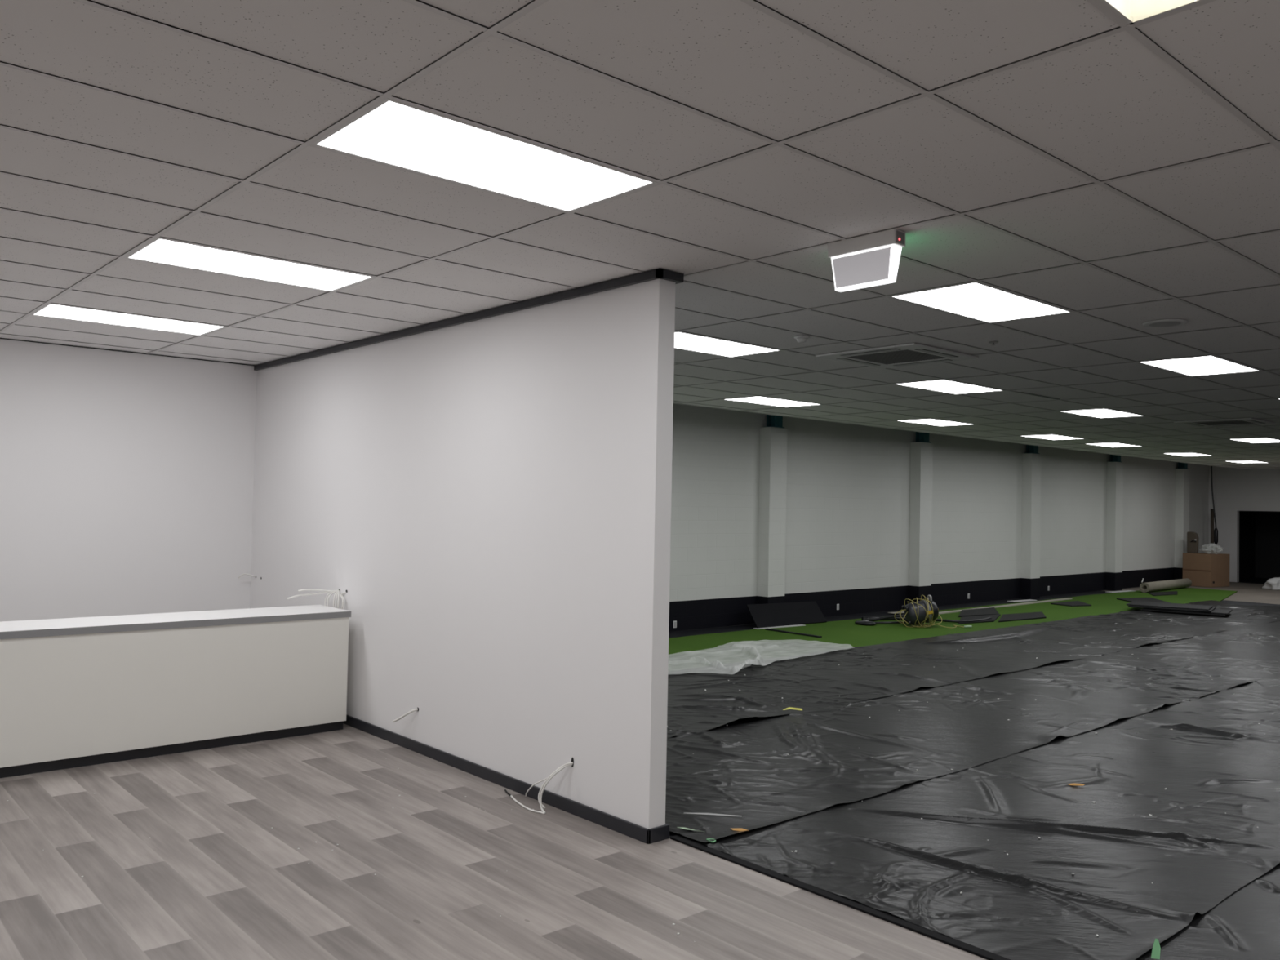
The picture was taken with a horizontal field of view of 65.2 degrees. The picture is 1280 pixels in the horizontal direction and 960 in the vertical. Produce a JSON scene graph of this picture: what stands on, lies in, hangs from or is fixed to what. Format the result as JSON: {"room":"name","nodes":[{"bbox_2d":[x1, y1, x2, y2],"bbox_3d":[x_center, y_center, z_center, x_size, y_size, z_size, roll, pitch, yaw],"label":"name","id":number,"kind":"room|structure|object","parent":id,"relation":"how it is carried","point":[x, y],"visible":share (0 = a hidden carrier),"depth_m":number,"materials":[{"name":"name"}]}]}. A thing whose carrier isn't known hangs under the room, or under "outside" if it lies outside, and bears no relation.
{"room":"unfinished gym reception","nodes":[
{"label":"unfinished gym reception","id":0,"kind":"room"},
{"bbox_2d":[0,338,257,622],"bbox_3d":[-7.264,0.272,6.688,9.522,3.128,0.120,2,-2,-42],"label":"wall","id":1,"kind":"structure","parent":0,"point":[126,479],"depth_m":8.96,"materials":[{"name":"paint"}]},
{"bbox_2d":[0,337,254,365],"bbox_3d":[-7.248,-1.261,6.629,9.370,0.007,0.006,2,-2,-42],"label":"trim","id":2,"kind":"structure","parent":1,"relation":"attached to","point":[0,338],"depth_m":8.95,"materials":[{"name":"black paint"}]},
{"bbox_2d":[249,278,675,829],"bbox_3d":[-1.798,0.420,7.615,0.124,3.098,5.770,2,-2,-42],"label":"wall partition","id":3,"kind":"structure","parent":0,"point":[488,500],"depth_m":6.52,"materials":[{"name":"paint"}]},
{"bbox_2d":[237,573,256,577],"bbox_3d":[-3.768,0.920,9.604,0.164,0.047,0.013,1,-1,-13],"label":"loose cable","id":4,"kind":"object","parent":3,"relation":"attached to","point":[242,574],"visible":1,"depth_m":9.60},
{"bbox_2d":[286,590,339,599],"bbox_3d":[-2.675,0.941,8.201,0.412,0.073,0.023,2,-1,-16],"label":"loose cable","id":5,"kind":"object","parent":3,"relation":"attached to","point":[299,595],"visible":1,"depth_m":8.18,"materials":[{"name":"plastic"}]},
{"bbox_2d":[297,589,339,591],"bbox_3d":[-2.632,0.905,8.207,0.326,0.027,0.026,2,-2,-20],"label":"loose cable","id":6,"kind":"object","parent":3,"relation":"attached to","point":[323,590],"visible":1,"depth_m":8.19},
{"bbox_2d":[324,590,337,605],"bbox_3d":[-2.539,1.164,8.234,0.118,0.512,0.039,2,-1,-15],"label":"loose cable","id":7,"kind":"object","parent":3,"relation":"hanging from","point":[334,590],"visible":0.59,"depth_m":8.23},
{"bbox_2d":[327,590,337,606],"bbox_3d":[-2.525,1.165,8.236,0.093,0.511,0.048,2,-2,-42],"label":"loose cable","id":8,"kind":"object","parent":3,"relation":"hanging from","point":[331,593],"visible":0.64,"depth_m":8.22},
{"bbox_2d":[333,591,337,607],"bbox_3d":[-2.500,1.165,8.226,0.017,0.511,0.079,1,-1,15],"label":"loose cable","id":9,"kind":"object","parent":3,"relation":"hanging from","point":[336,591],"visible":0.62,"depth_m":8.20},
{"bbox_2d":[335,591,338,608],"bbox_3d":[-2.488,1.165,8.221,0.018,0.511,0.086,1,-1,-3],"label":"loose cable","id":10,"kind":"object","parent":3,"relation":"hanging from","point":[338,591],"visible":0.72,"depth_m":8.19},
{"bbox_2d":[337,591,339,608],"bbox_3d":[-2.476,1.165,8.216,0.018,0.510,0.100,1,-1,-13],"label":"loose cable","id":11,"kind":"object","parent":3,"relation":"hanging from","point":[339,591],"visible":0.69,"depth_m":8.18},
{"bbox_2d":[339,591,346,608],"bbox_3d":[-2.435,1.165,8.175,0.049,0.511,0.081,2,-2,-42],"label":"loose cable","id":12,"kind":"object","parent":3,"relation":"hanging from","point":[344,592],"visible":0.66,"depth_m":8.15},
{"bbox_2d":[341,592,346,609],"bbox_3d":[-2.426,1.165,8.170,0.043,0.510,0.087,2,-2,-42],"label":"loose cable","id":13,"kind":"object","parent":3,"relation":"hanging from","point":[345,593],"visible":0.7,"depth_m":8.14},
{"bbox_2d":[392,708,417,722],"bbox_3d":[-1.713,1.716,7.298,0.237,0.130,0.033,0,-2,29],"label":"loose cable","id":14,"kind":"object","parent":3,"relation":"attached to","point":[415,709],"visible":1,"depth_m":7.28,"materials":[{"name":"plastic"}]},
{"bbox_2d":[253,268,684,370],"bbox_3d":[-1.757,-1.103,7.643,0.184,0.046,5.800,2,-2,-42],"label":"trim","id":15,"kind":"structure","parent":3,"relation":"attached to","point":[677,277],"depth_m":6.57,"materials":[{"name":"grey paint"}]},
{"bbox_2d":[343,714,669,844],"bbox_3d":[-1.822,1.930,7.571,0.158,0.076,5.788,2,-2,-42],"label":"baseboard","id":16,"kind":"structure","parent":3,"relation":"attached to","point":[633,830],"depth_m":6.23,"materials":[{"name":"rubber"}]},
{"bbox_2d":[524,765,561,796],"bbox_3d":[-0.559,1.791,5.969,0.350,0.260,0.051,0,-2,33],"label":"loose cable","id":17,"kind":"object","parent":3,"relation":"attached to","point":[532,785],"visible":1,"depth_m":5.99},
{"bbox_2d":[537,761,573,808],"bbox_3d":[-0.499,1.799,5.910,0.216,0.287,0.028,1,-1,15],"label":"loose cable","id":18,"kind":"object","parent":3,"relation":"hanging from","point":[567,763],"visible":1,"depth_m":5.92,"materials":[{"name":"plastic"}]},
{"bbox_2d":[0,0,1279,469],"bbox_3d":[7.367,-0.904,10.235,36.024,0.046,14.072,2,-2,-42],"label":"ceiling","id":19,"kind":"structure","parent":0,"point":[1091,163],"depth_m":4.00,"materials":[{"name":"tile"}]},
{"bbox_2d":[31,303,226,335],"bbox_3d":[-3.754,-1.202,7.390,1.176,0.056,0.576,2,-2,-42],"label":"ceiling light","id":20,"kind":"object","parent":19,"relation":"attached to","point":[51,310],"visible":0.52,"depth_m":7.37,"materials":[{"name":"white"}]},
{"bbox_2d":[124,237,374,291],"bbox_3d":[-2.157,-1.214,5.598,1.176,0.056,0.576,2,-2,-42],"label":"ceiling light","id":21,"kind":"object","parent":19,"relation":"attached to","point":[161,251],"visible":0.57,"depth_m":5.56,"materials":[{"name":"white"}]},
{"bbox_2d":[311,97,657,212],"bbox_3d":[-0.560,-1.227,3.807,1.176,0.056,0.576,2,-2,-42],"label":"ceiling light","id":22,"kind":"object","parent":19,"relation":"attached to","point":[392,132],"visible":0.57,"depth_m":3.75,"materials":[{"name":"white plastic"}]},
{"bbox_2d":[674,331,781,357],"bbox_3d":[0.529,-1.101,7.992,1.176,0.056,0.576,2,-2,-42],"label":"ceiling light","id":23,"kind":"object","parent":19,"relation":"attached to","point":[682,340],"visible":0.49,"depth_m":8.05,"materials":[{"name":"white"}]},
{"bbox_2d":[723,395,822,407],"bbox_3d":[1.618,-0.975,12.178,1.176,0.056,0.576,2,-2,-42],"label":"ceiling light","id":24,"kind":"object","parent":19,"relation":"attached to","point":[757,400],"visible":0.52,"depth_m":12.18,"materials":[{"name":"white"}]},
{"bbox_2d":[794,334,808,342],"bbox_3d":[1.206,-1.050,7.471,0.110,0.048,0.110,2,-2,-42],"label":"smoke detector","id":25,"kind":"object","parent":19,"relation":"attached to","point":[800,338],"visible":1,"depth_m":7.44,"materials":[{"name":"white plastic"}]},
{"bbox_2d":[827,228,906,292],"bbox_3d":[1.069,-1.028,4.729,0.090,0.232,0.390,2,-2,-42],"label":"exit sign","id":26,"kind":"object","parent":19,"relation":"hanging from","point":[872,260],"visible":1,"depth_m":4.69,"materials":[{"name":"white plastic"}]},
{"bbox_2d":[896,230,905,244],"bbox_3d":[1.194,-1.111,4.591,0.062,0.052,0.004,2,-2,-42],"label":"indicator light","id":27,"kind":"object","parent":26,"relation":"attached to","point":[900,235],"depth_m":4.59,"materials":[{"name":"red plastic"}]},
{"bbox_2d":[815,342,978,368],"bbox_3d":[2.133,-1.022,8.324,0.950,0.022,0.950,2,-2,-42],"label":"air conditioner","id":28,"kind":"object","parent":19,"relation":"attached to","point":[911,353],"depth_m":8.25,"materials":[{"name":"white plastic"}]},
{"bbox_2d":[848,349,945,364],"bbox_3d":[2.133,-1.022,8.324,0.600,0.011,0.600,2,-2,-42],"label":"ceiling vent","id":29,"kind":"object","parent":28,"relation":"in","point":[903,356],"depth_m":8.32,"materials":[{"name":"grey plastic"}]},
{"bbox_2d":[895,418,972,426],"bbox_3d":[4.304,-0.862,14.572,1.176,0.056,0.576,2,-2,-42],"label":"ceiling light","id":30,"kind":"object","parent":19,"relation":"attached to","point":[925,421],"visible":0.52,"depth_m":14.58,"materials":[{"name":"white"}]},
{"bbox_2d":[893,379,1004,394],"bbox_3d":[3.215,-0.988,10.386,1.176,0.056,0.576,2,-2,-42],"label":"ceiling light","id":31,"kind":"object","parent":19,"relation":"attached to","point":[941,385],"visible":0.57,"depth_m":10.38,"materials":[{"name":"white"}]},
{"bbox_2d":[888,281,1071,323],"bbox_3d":[2.126,-1.114,6.201,1.176,0.056,0.576,2,-2,-42],"label":"ceiling light","id":32,"kind":"object","parent":19,"relation":"attached to","point":[976,300],"visible":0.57,"depth_m":6.17,"materials":[{"name":"white"}]},
{"bbox_2d":[988,341,998,345],"bbox_3d":[2.671,-1.031,7.571,0.072,0.022,0.072,2,-2,-42],"label":"sprinkler head","id":33,"kind":"object","parent":19,"relation":"attached to","point":[991,342],"visible":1,"depth_m":7.55},
{"bbox_2d":[1020,392,1059,399],"bbox_3d":[4.397,-0.921,10.997,0.860,0.004,0.036,2,-2,-42],"label":"trim","id":34,"kind":"structure","parent":19,"relation":"attached to","point":[1020,393],"depth_m":11.00,"materials":[{"name":"black paint"}]},
{"bbox_2d":[1022,434,1084,439],"bbox_3d":[6.990,-0.749,16.966,1.176,0.056,0.576,2,-2,-42],"label":"ceiling light","id":35,"kind":"object","parent":19,"relation":"attached to","point":[1052,437],"visible":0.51,"depth_m":17.00,"materials":[{"name":"white"}]},
{"bbox_2d":[1061,408,1143,417],"bbox_3d":[5.901,-0.875,12.781,1.176,0.056,0.576,2,-2,-42],"label":"ceiling light","id":36,"kind":"object","parent":19,"relation":"attached to","point":[1098,413],"visible":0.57,"depth_m":12.79,"materials":[{"name":"white"}]},
{"bbox_2d":[1088,443,1141,447],"bbox_3d":[8.781,-0.673,18.562,1.176,0.056,0.576,2,-2,-42],"label":"ceiling light","id":37,"kind":"object","parent":19,"relation":"attached to","point":[1109,445],"visible":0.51,"depth_m":18.59,"materials":[{"name":"white"}]},
{"bbox_2d":[1099,0,1204,24],"bbox_3d":[1.038,-1.272,2.016,1.176,0.122,0.576,2,-2,-42],"label":"ceiling light","id":38,"kind":"object","parent":19,"relation":"attached to","point":[1132,11],"visible":1,"depth_m":2.58,"materials":[{"name":"white plastic"}]},
{"bbox_2d":[1142,319,1187,327],"bbox_3d":[3.498,-1.042,6.673,0.270,0.011,0.270,2,-2,-42],"label":"ceiling speaker","id":39,"kind":"object","parent":19,"relation":"attached to","point":[1162,322],"visible":1,"depth_m":6.64,"materials":[{"name":"white plastic"}]},
{"bbox_2d":[1149,321,1181,326],"bbox_3d":[3.498,-1.038,6.673,0.200,0.003,0.200,2,-2,-42],"label":"grille","id":40,"kind":"object","parent":39,"relation":"attached to","point":[1151,323],"depth_m":6.66,"materials":[{"name":"grey plastic"}]},
{"bbox_2d":[1164,453,1209,456],"bbox_3d":[11.467,-0.560,20.956,1.176,0.056,0.576,2,-2,-42],"label":"ceiling light","id":41,"kind":"object","parent":19,"relation":"attached to","point":[1175,454],"visible":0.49,"depth_m":20.98,"materials":[{"name":"white"}]},
{"bbox_2d":[1139,355,1259,376],"bbox_3d":[4.812,-1.000,8.595,1.176,0.056,0.576,2,-2,-42],"label":"ceiling light","id":42,"kind":"object","parent":19,"relation":"attached to","point":[1205,365],"visible":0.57,"depth_m":8.58,"materials":[{"name":"white"}]},
{"bbox_2d":[1173,417,1275,426],"bbox_3d":[7.929,-0.775,13.583,0.950,0.022,0.950,2,-2,-42],"label":"air conditioner","id":43,"kind":"object","parent":19,"relation":"attached to","point":[1240,421],"depth_m":13.50,"materials":[{"name":"grey plastic"}]},
{"bbox_2d":[1196,420,1255,425],"bbox_3d":[7.929,-0.776,13.583,0.600,0.011,0.600,2,-2,-42],"label":"ceiling vent","id":44,"kind":"object","parent":43,"relation":"in","point":[1239,422],"depth_m":13.60,"materials":[{"name":"grey plastic"}]},
{"bbox_2d":[1228,460,1266,463],"bbox_3d":[14.153,-0.447,23.351,1.176,0.056,0.576,2,-2,-42],"label":"ceiling light","id":45,"kind":"object","parent":19,"relation":"attached to","point":[1244,461],"visible":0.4,"depth_m":23.36,"materials":[{"name":"white"}]},
{"bbox_2d":[1230,438,1279,443],"bbox_3d":[10.378,-0.686,16.771,1.176,0.056,0.576,2,-2,-42],"label":"ceiling light","id":46,"kind":"object","parent":19,"relation":"attached to","point":[1246,440],"visible":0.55,"depth_m":16.79,"materials":[{"name":"white"}]},
{"bbox_2d":[0,577,1279,959],"bbox_3d":[8.815,2.350,11.990,40.700,0.121,14.775,2,-2,-42],"label":"floor","id":47,"kind":"structure","parent":0,"point":[212,879],"depth_m":4.85,"materials":[{"name":"grey wood"}]},
{"bbox_2d":[0,604,351,777],"bbox_3d":[-3.861,1.442,6.864,3.712,0.934,0.574,2,-2,-42],"label":"counter","id":48,"kind":"object","parent":47,"relation":"on","point":[80,691],"depth_m":7.00,"materials":[{"name":"paint"}]},
{"bbox_2d":[0,604,351,639],"bbox_3d":[-3.854,1.000,6.875,3.710,0.049,0.572,2,-2,-42],"label":"countertop","id":49,"kind":"structure","parent":48,"relation":"on","point":[34,624],"depth_m":7.21,"materials":[{"name":"white laminate"}]},
{"bbox_2d":[510,764,572,813],"bbox_3d":[-0.635,1.808,5.979,0.494,0.290,0.144,0,-2,36],"label":"loose cable","id":50,"kind":"object","parent":47,"relation":"on","point":[566,766],"visible":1,"depth_m":5.89,"materials":[{"name":"plastic"}]},
{"bbox_2d":[670,835,1010,959],"bbox_3d":[1.637,1.942,3.848,0.057,0.014,4.370,2,-2,-42],"label":"trim","id":51,"kind":"structure","parent":47,"relation":"on","point":[985,954],"depth_m":4.60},
{"bbox_2d":[668,587,1237,663],"bbox_3d":[5.610,2.333,16.866,23.200,0.038,2.520,2,-2,-42],"label":"strip","id":52,"kind":"object","parent":47,"relation":"on","point":[847,632],"depth_m":15.50,"materials":[{"name":"carpet"}]},
{"bbox_2d":[667,639,853,674],"bbox_3d":[0.959,2.029,11.757,4.446,0.124,1.761,2,-2,-42],"label":"clear plastic sheet","id":53,"kind":"object","parent":52,"relation":"on","point":[679,664],"visible":0.68,"depth_m":11.98,"materials":[{"name":"white"}]},
{"bbox_2d":[746,601,826,627],"bbox_3d":[2.313,2.069,15.523,1.719,0.325,0.367,2,-2,-42],"label":"rubber mat","id":54,"kind":"object","parent":52,"relation":"on","point":[767,615],"visible":1,"depth_m":15.48,"materials":[{"name":"rubber"}]},
{"bbox_2d":[861,616,899,620],"bbox_3d":[3.958,2.255,16.314,0.763,0.057,0.068,2,-2,-18],"label":"tube","id":55,"kind":"object","parent":52,"relation":"on","point":[862,618],"visible":0.5,"depth_m":16.29,"materials":[{"name":"black paint"}]},
{"bbox_2d":[854,619,907,625],"bbox_3d":[3.884,2.232,15.660,1.040,0.070,0.332,1,-1,-2],"label":"wand","id":56,"kind":"object","parent":52,"relation":"on","point":[864,622],"visible":0.91,"depth_m":15.64,"materials":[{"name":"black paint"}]},
{"bbox_2d":[866,595,991,627],"bbox_3d":[4.813,2.053,15.958,2.309,0.505,1.244,1,-1,-8],"label":"cable coil","id":57,"kind":"object","parent":52,"relation":"on","point":[917,613],"visible":1,"depth_m":15.44,"materials":[{"name":"grey plastic"}]},
{"bbox_2d":[958,607,999,617],"bbox_3d":[6.047,2.351,17.799,0.637,0.030,1.917,1,-2,21],"label":"rubber mat","id":58,"kind":"object","parent":52,"relation":"on","point":[991,611],"visible":0.98,"depth_m":17.65,"materials":[{"name":"rubber"}]},
{"bbox_2d":[958,613,1000,624],"bbox_3d":[5.655,2.321,16.754,0.548,0.022,1.919,0,-2,25],"label":"rubber mat","id":59,"kind":"object","parent":52,"relation":"on","point":[994,617],"visible":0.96,"depth_m":16.70,"materials":[{"name":"rubber"}]},
{"bbox_2d":[998,611,1046,622],"bbox_3d":[6.539,2.349,17.213,2.146,0.024,0.640,2,-2,-42],"label":"rubber mat","id":60,"kind":"object","parent":52,"relation":"on","point":[1029,615],"visible":1,"depth_m":17.11,"materials":[{"name":"rubber"}]},
{"bbox_2d":[1050,600,1091,606],"bbox_3d":[8.708,2.462,19.923,1.197,0.020,0.639,2,-2,-42],"label":"rubber mat","id":61,"kind":"object","parent":52,"relation":"on","point":[1073,603],"visible":1,"depth_m":19.75,"materials":[{"name":"rubber"}]},
{"bbox_2d":[1116,597,1170,603],"bbox_3d":[10.490,2.522,20.952,0.848,0.022,1.706,1,-1,11],"label":"rubber mat","id":62,"kind":"object","parent":52,"relation":"on","point":[1127,599],"visible":0.6,"depth_m":21.02,"materials":[{"name":"rubber"}]},
{"bbox_2d":[1147,591,1177,595],"bbox_3d":[12.100,2.609,23.026,1.837,0.016,0.529,2,-2,-32],"label":"rubber mat","id":63,"kind":"object","parent":52,"relation":"on","point":[1171,593],"visible":1,"depth_m":22.85,"materials":[{"name":"rubber"}]},
{"bbox_2d":[1138,577,1191,592],"bbox_3d":[12.718,2.487,24.198,2.870,0.326,0.231,3,-2,-44],"label":"roll","id":64,"kind":"object","parent":52,"relation":"on","point":[1180,583],"visible":1,"depth_m":23.86,"materials":[{"name":"carpet"}]},
{"bbox_2d":[665,620,1279,842],"bbox_3d":[6.914,2.233,12.450,19.293,0.040,1.966,2,-2,-42],"label":"sheet","id":65,"kind":"object","parent":47,"relation":"on","point":[838,753],"visible":0.88,"depth_m":8.20,"materials":[{"name":"plastic"}]},
{"bbox_2d":[676,826,702,831],"bbox_3d":[0.278,1.932,5.538,0.167,0.008,0.035,0,-2,33],"label":"paper scrap","id":66,"kind":"object","parent":65,"relation":"on","point":[683,828],"visible":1,"depth_m":5.55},
{"bbox_2d":[684,812,742,816],"bbox_3d":[0.422,1.943,5.822,0.338,0.006,0.016,1,-1,7],"label":"scrap","id":67,"kind":"object","parent":65,"relation":"on","point":[713,814],"visible":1,"depth_m":5.82,"materials":[{"name":"plastic"}]},
{"bbox_2d":[730,828,749,831],"bbox_3d":[0.550,1.935,5.546,0.110,0.012,0.022,1,-2,22],"label":"scrap","id":68,"kind":"object","parent":65,"relation":"on","point":[735,829],"visible":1,"depth_m":5.54,"materials":[{"name":"orange paper"}]},
{"bbox_2d":[666,600,1279,737],"bbox_3d":[5.833,2.239,14.253,20.080,0.066,2.296,2,-2,-42],"label":"sheet","id":69,"kind":"object","parent":47,"relation":"on","point":[810,682],"visible":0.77,"depth_m":11.73,"materials":[{"name":"plastic"}]},
{"bbox_2d":[782,706,802,710],"bbox_3d":[1.338,2.007,8.784,0.173,0.022,0.038,1,-1,-1],"label":"scrap","id":70,"kind":"object","parent":69,"relation":"on","point":[788,708],"visible":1,"depth_m":8.78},
{"bbox_2d":[1142,608,1226,616],"bbox_3d":[10.155,2.431,18.640,1.368,0.023,0.926,0,-2,33],"label":"rubber mat","id":71,"kind":"object","parent":69,"relation":"on","point":[1143,609],"visible":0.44,"depth_m":18.27,"materials":[{"name":"rubber"}]},
{"bbox_2d":[1144,608,1231,614],"bbox_3d":[10.205,2.408,18.645,1.368,0.023,0.926,0,-2,33],"label":"rubber mat","id":72,"kind":"object","parent":71,"relation":"on","point":[1224,611],"visible":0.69,"depth_m":18.30,"materials":[{"name":"rubber"}]},
{"bbox_2d":[1128,605,1215,612],"bbox_3d":[9.965,2.382,18.766,1.368,0.023,0.926,0,-2,33],"label":"rubber mat","id":73,"kind":"object","parent":72,"relation":"on","point":[1212,608],"visible":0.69,"depth_m":18.37,"materials":[{"name":"rubber"}]},
{"bbox_2d":[1126,600,1213,610],"bbox_3d":[9.962,2.359,18.830,1.368,0.023,0.926,0,-2,33],"label":"rubber mat","id":74,"kind":"object","parent":73,"relation":"on","point":[1192,606],"visible":1,"depth_m":18.71,"materials":[{"name":"rubber"}]},
{"bbox_2d":[702,671,1279,959],"bbox_3d":[7.971,2.214,10.755,18.615,0.045,2.126,2,-2,-42],"label":"sheet","id":75,"kind":"object","parent":47,"relation":"on","point":[878,852],"visible":1,"depth_m":5.54,"materials":[{"name":"plastic"}]},
{"bbox_2d":[706,838,715,843],"bbox_3d":[0.382,1.933,5.372,0.046,0.009,0.055,2,-2,-42],"label":"loop","id":76,"kind":"object","parent":75,"relation":"on","point":[708,839],"visible":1,"depth_m":5.36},
{"bbox_2d":[666,642,1260,936],"bbox_3d":[4.428,2.129,9.807,11.641,0.024,6.144,2,-2,-42],"label":"crumbs","id":77,"kind":"object","parent":75,"relation":"on","point":[1100,642],"visible":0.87,"depth_m":7.27,"materials":[{"name":"white"}]},
{"bbox_2d":[1067,782,1084,786],"bbox_3d":[2.874,2.007,6.604,0.120,0.014,0.016,1,-1,7],"label":"paper scrap","id":78,"kind":"object","parent":75,"relation":"on","point":[1073,784],"visible":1,"depth_m":6.60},
{"bbox_2d":[1006,599,1036,602],"bbox_3d":[7.772,2.456,20.373,0.804,0.012,0.160,2,-2,-36],"label":"strip","id":79,"kind":"object","parent":47,"relation":"on","point":[1026,600],"visible":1,"depth_m":20.36,"materials":[{"name":"plastic"}]},
{"bbox_2d":[1182,552,1229,587],"bbox_3d":[14.784,2.342,26.155,0.963,0.840,0.723,2,-2,-34],"label":"carton","id":80,"kind":"object","parent":47,"relation":"on","point":[1203,569],"visible":0.9,"depth_m":25.86,"materials":[{"name":"cardboard"}]},
{"bbox_2d":[1186,531,1198,553],"bbox_3d":[14.420,1.634,26.146,0.172,0.560,0.260,2,-2,-42],"label":"bag","id":81,"kind":"object","parent":80,"relation":"on","point":[1192,537],"visible":1,"depth_m":26.11,"materials":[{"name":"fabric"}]},
{"bbox_2d":[1199,542,1222,554],"bbox_3d":[14.861,1.778,26.059,0.463,0.281,0.583,2,-2,-42],"label":"plastic wrap","id":82,"kind":"object","parent":80,"relation":"on","point":[1212,548],"visible":1,"depth_m":25.95,"materials":[{"name":"white"}]},
{"bbox_2d":[1135,862,1279,959],"bbox_3d":[6.034,2.050,6.251,9.722,0.078,2.139,2,-2,-42],"label":"sheet","id":83,"kind":"object","parent":47,"relation":"on","point":[1245,925],"depth_m":4.36,"materials":[{"name":"plastic"}]},
{"bbox_2d":[1210,508,1213,543],"bbox_3d":[15.832,1.812,27.712,0.087,2.027,0.251,0,-2,26],"label":"pole","id":84,"kind":"object","parent":47,"relation":"on","point":[1211,509],"visible":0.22,"depth_m":27.73,"materials":[{"name":"black metal"}]},
{"bbox_2d":[1261,577,1279,590],"bbox_3d":[16.373,2.569,25.190,0.884,0.403,1.294,2,-2,-42],"label":"sack","id":85,"kind":"object","parent":47,"relation":"on","point":[1273,584],"visible":1,"depth_m":25.27,"materials":[{"name":"plastic"}]},
{"bbox_2d":[757,426,787,604],"bbox_3d":[2.079,0.714,15.746,0.400,3.070,0.220,2,-2,-42],"label":"wall pier","id":86,"kind":"object","parent":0,"point":[773,440],"visible":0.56,"depth_m":15.64,"materials":[{"name":"paint"}]},
{"bbox_2d":[766,414,784,427],"bbox_3d":[3.165,-1.186,14.617,0.260,0.715,3.350,2,-2,-42],"label":"rafter","id":87,"kind":"object","parent":86,"relation":"on","point":[772,420],"visible":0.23,"depth_m":15.77,"materials":[{"name":"blue paint"}]},
{"bbox_2d":[908,441,933,603],"bbox_3d":[5.191,0.845,18.519,0.400,3.070,0.220,2,-2,-42],"label":"wall pier","id":88,"kind":"object","parent":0,"point":[921,453],"visible":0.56,"depth_m":18.41,"materials":[{"name":"paint"}]},
{"bbox_2d":[913,431,930,443],"bbox_3d":[6.276,-1.055,17.390,0.260,0.715,3.350,2,-2,-42],"label":"rafter","id":89,"kind":"object","parent":88,"relation":"on","point":[920,437],"visible":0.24,"depth_m":18.54,"materials":[{"name":"blue paint"}]},
{"bbox_2d":[668,403,1208,631],"bbox_3d":[5.975,0.220,19.504,27.278,4.400,0.200,2,-2,-42],"label":"wall","id":90,"kind":"structure","parent":0,"point":[848,486],"depth_m":17.94,"materials":[{"name":"paint"}]},
{"bbox_2d":[672,620,676,627],"bbox_3d":[0.506,2.086,14.469,0.064,0.100,0.018,2,-2,-42],"label":"wall socket","id":91,"kind":"object","parent":90,"relation":"attached to","point":[674,625],"visible":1,"depth_m":14.46,"materials":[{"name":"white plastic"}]},
{"bbox_2d":[1020,453,1040,599],"bbox_3d":[8.317,0.977,21.305,0.400,3.070,0.220,2,-2,-42],"label":"wall pier","id":92,"kind":"object","parent":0,"point":[1031,462],"visible":1,"depth_m":21.19,"materials":[{"name":"paint"}]},
{"bbox_2d":[1026,444,1039,453],"bbox_3d":[9.403,-0.923,20.177,0.260,0.715,3.350,2,-2,-42],"label":"rafter","id":93,"kind":"object","parent":92,"relation":"on","point":[1029,448],"visible":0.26,"depth_m":21.33,"materials":[{"name":"blue paint"}]},
{"bbox_2d":[1106,462,1123,591],"bbox_3d":[11.391,1.106,24.045,0.400,3.070,0.220,2,-2,-42],"label":"wall pier","id":94,"kind":"object","parent":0,"point":[1114,497],"visible":1,"depth_m":23.93,"materials":[{"name":"paint"}]},
{"bbox_2d":[1108,454,1120,462],"bbox_3d":[12.477,-0.794,22.917,0.260,0.715,3.350,2,-2,-42],"label":"rafter","id":95,"kind":"object","parent":94,"relation":"on","point":[1113,458],"visible":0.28,"depth_m":24.06,"materials":[{"name":"blue paint"}]},
{"bbox_2d":[1174,468,1189,579],"bbox_3d":[14.517,1.238,26.832,0.400,3.070,0.220,2,-2,-42],"label":"wall pier","id":96,"kind":"object","parent":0,"point":[1181,475],"visible":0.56,"depth_m":26.71,"materials":[{"name":"paint"}]},
{"bbox_2d":[1177,462,1188,469],"bbox_3d":[15.603,-0.662,25.703,0.260,0.715,3.350,2,-2,-42],"label":"rafter","id":97,"kind":"object","parent":96,"relation":"on","point":[1180,465],"visible":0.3,"depth_m":26.86,"materials":[{"name":"blue paint"}]},
{"bbox_2d":[1208,466,1235,582],"bbox_3d":[21.116,0.609,22.969,0.150,4.400,14.775,2,-2,-42],"label":"wall","id":98,"kind":"structure","parent":0,"point":[1224,517],"depth_m":28.10,"materials":[{"name":"paint"}]},
{"bbox_2d":[1215,466,1279,509],"bbox_3d":[21.118,-0.010,22.838,0.060,1.570,14.570,2,-2,-42],"label":"wall","id":99,"kind":"structure","parent":98,"relation":"attached to","point":[1235,488],"depth_m":27.65,"materials":[{"name":"paint"}]},
{"bbox_2d":[1235,509,1279,582],"bbox_3d":[17.358,1.822,27.120,0.180,2.030,2.185,2,-2,-42],"label":"door frame","id":100,"kind":"structure","parent":98,"relation":"in","point":[1237,511],"depth_m":27.86,"materials":[{"name":"paint"}]},
{"bbox_2d":[1239,511,1279,578],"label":"door","id":101,"kind":"structure","parent":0,"point":[1259,531],"depth_m":29.88,"materials":[{"name":"black paint"}]},
{"bbox_3d":[2.628,-2.182,16.139,36.700,0.100,0.795,2,-2,-42],"label":"roof","id":102,"kind":"structure","parent":0,"visible":0},
{"bbox_2d":[1210,466,1217,545],"bbox_3d":[15.463,0.185,26.963,0.100,3.580,0.196,2,-2,-42],"label":"hanging cable","id":103,"kind":"object","parent":102,"relation":"hanging from","point":[1215,531],"visible":0.73,"depth_m":26.91,"materials":[{"name":"rubber"}]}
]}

